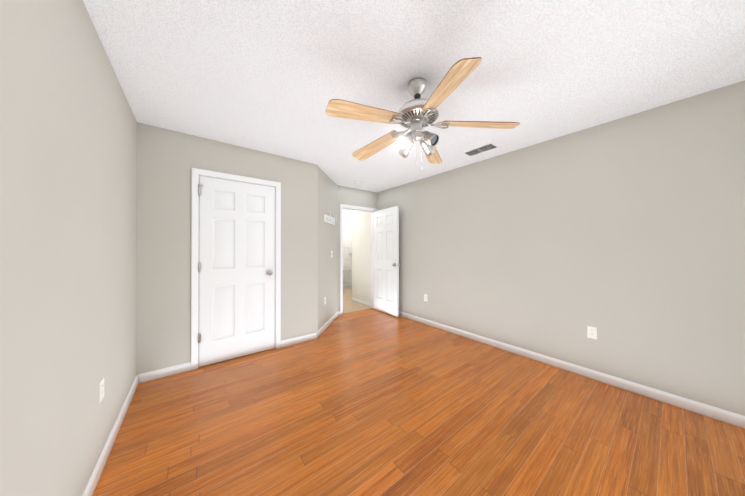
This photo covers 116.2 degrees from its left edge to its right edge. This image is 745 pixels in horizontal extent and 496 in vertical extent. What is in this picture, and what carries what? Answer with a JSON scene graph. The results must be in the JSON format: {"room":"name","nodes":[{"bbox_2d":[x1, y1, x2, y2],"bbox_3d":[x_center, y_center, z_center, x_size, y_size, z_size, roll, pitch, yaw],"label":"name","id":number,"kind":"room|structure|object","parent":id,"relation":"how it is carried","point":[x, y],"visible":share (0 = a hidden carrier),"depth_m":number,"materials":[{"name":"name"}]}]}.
{"room":"empty bedroom","nodes":[
{"label":"empty bedroom","id":0,"kind":"room"},
{"bbox_2d":[0,0,136,495],"bbox_3d":[-1.309,0.041,0.912,0.120,2.440,4.910,0,0,-38],"label":"wall","id":1,"kind":"structure","parent":0,"point":[68,226],"depth_m":0.93,"materials":[{"name":"beige paint"}]},
{"bbox_2d":[99,377,103,402],"bbox_3d":[-1.558,0.817,1.337,0.007,0.115,0.070,0,0,-38],"label":"electrical outlet plate","id":2,"kind":"object","parent":1,"relation":"attached to","point":[101,384],"depth_m":1.32,"materials":[{"name":"white plastic"}]},
{"bbox_2d":[136,122,317,373],"bbox_3d":[-1.522,0.046,2.763,1.804,2.440,0.120,0,0,-38],"label":"wall","id":3,"kind":"structure","parent":0,"point":[168,160],"depth_m":2.37,"materials":[{"name":"beige paint"}]},
{"bbox_2d":[199,176,274,366],"bbox_3d":[-1.541,0.245,2.700,0.762,2.024,0.167,0,0,-38],"label":"closet door","id":4,"kind":"structure","parent":3,"relation":"in","point":[237,272],"depth_m":2.66,"materials":[{"name":"white paint"}]},
{"bbox_2d":[318,167,336,329],"bbox_3d":[-0.784,0.048,3.791,0.120,2.440,1.079,0,0,8],"label":"wall","id":5,"kind":"structure","parent":0,"point":[327,242],"depth_m":3.71,"materials":[{"name":"beige paint"}]},
{"bbox_2d":[323,212,336,224],"bbox_3d":[-0.675,-0.492,3.827,0.086,0.166,0.540,0,0,8],"label":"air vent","id":6,"kind":"object","parent":5,"relation":"attached to","point":[329,219],"visible":1,"depth_m":3.75,"materials":[{"name":"white metal"}]},
{"bbox_2d":[343,210,351,286],"bbox_3d":[-0.941,0.057,7.191,3.400,2.440,0.120,0,0,-38],"label":"wall","id":7,"kind":"structure","parent":0,"point":[347,216],"depth_m":7.24,"materials":[{"name":"beige paint"}]},
{"bbox_2d":[343,223,351,266],"bbox_3d":[-0.930,-0.084,7.063,0.760,1.340,0.088,0,0,-38],"label":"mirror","id":8,"kind":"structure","parent":7,"relation":"in","point":[347,245],"depth_m":7.21,"materials":[{"name":"white mirror"}]},
{"bbox_2d":[343,221,351,288],"bbox_3d":[-0.954,0.228,7.093,0.886,2.097,0.017,0,0,-38],"label":"trim","id":9,"kind":"structure","parent":7,"relation":"attached to","point":[348,287],"depth_m":7.23,"materials":[{"name":"white paint"}]},
{"bbox_2d":[343,268,351,286],"bbox_3d":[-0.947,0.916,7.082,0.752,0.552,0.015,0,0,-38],"label":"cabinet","id":10,"kind":"object","parent":7,"relation":"in","point":[347,277],"visible":0.38,"depth_m":7.21,"materials":[{"name":"white wood"}]},
{"bbox_2d":[337,185,376,311],"bbox_3d":[-0.353,0.050,4.625,1.031,2.440,0.120,0,0,-38],"label":"wall","id":11,"kind":"structure","parent":0,"point":[354,197],"depth_m":4.45,"materials":[{"name":"beige paint"}]},
{"bbox_2d":[373,206,399,316],"bbox_3d":[0.235,0.249,4.520,0.167,2.022,0.764,0,0,-38],"label":"entry door","id":12,"kind":"structure","parent":11,"relation":"in","point":[386,264],"depth_m":4.47,"materials":[{"name":"white paint"}]},
{"bbox_2d":[343,288,371,313],"bbox_3d":[-0.239,1.321,6.279,3.400,0.106,2.475,0,0,-38],"label":"floor","id":13,"kind":"structure","parent":0,"point":[349,306],"depth_m":5.11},
{"bbox_2d":[83,0,744,210],"bbox_3d":[0.247,-1.222,3.620,5.888,0.100,7.290,0,0,-38],"label":"ceiling","id":14,"kind":"structure","parent":0,"point":[274,77],"depth_m":1.50,"materials":[{"name":"white paint"}]},
{"bbox_2d":[326,57,519,169],"bbox_3d":[0.286,-0.858,1.670,1.270,0.639,1.263,0,0,-38],"label":"fan","id":15,"kind":"object","parent":14,"relation":"hanging from","point":[417,114],"visible":1,"depth_m":1.56,"materials":[{"name":"beige wood"}]},
{"bbox_2d":[462,142,498,155],"bbox_3d":[1.285,-1.169,2.769,0.190,0.017,0.357,0,0,-38],"label":"ceiling vent","id":16,"kind":"object","parent":14,"relation":"in","point":[482,148],"visible":1,"depth_m":2.74,"materials":[{"name":"white metal"}]},
{"bbox_2d":[93,308,744,495],"bbox_3d":[0.145,1.314,1.972,3.721,0.100,4.815,0,0,-38],"label":"floor","id":17,"kind":"structure","parent":0,"point":[371,402],"depth_m":1.60,"materials":[{"name":"brown wood"}]},
{"bbox_2d":[352,80,744,415],"bbox_3d":[1.260,0.047,3.445,0.158,2.440,5.540,0,0,-38],"label":"wall","id":18,"kind":"structure","parent":0,"point":[625,236],"depth_m":2.18,"materials":[{"name":"beige paint"}]},
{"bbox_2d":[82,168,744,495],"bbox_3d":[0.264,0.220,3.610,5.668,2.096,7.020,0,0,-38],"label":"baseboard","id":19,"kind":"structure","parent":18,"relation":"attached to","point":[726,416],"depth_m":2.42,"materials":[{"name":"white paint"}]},
{"bbox_2d":[587,326,596,338],"bbox_3d":[2.127,0.819,2.248,0.007,0.115,0.070,0,0,-38],"label":"electrical outlet plate","id":20,"kind":"object","parent":18,"relation":"attached to","point":[591,332],"depth_m":2.24,"materials":[{"name":"white plastic"}]}
]}

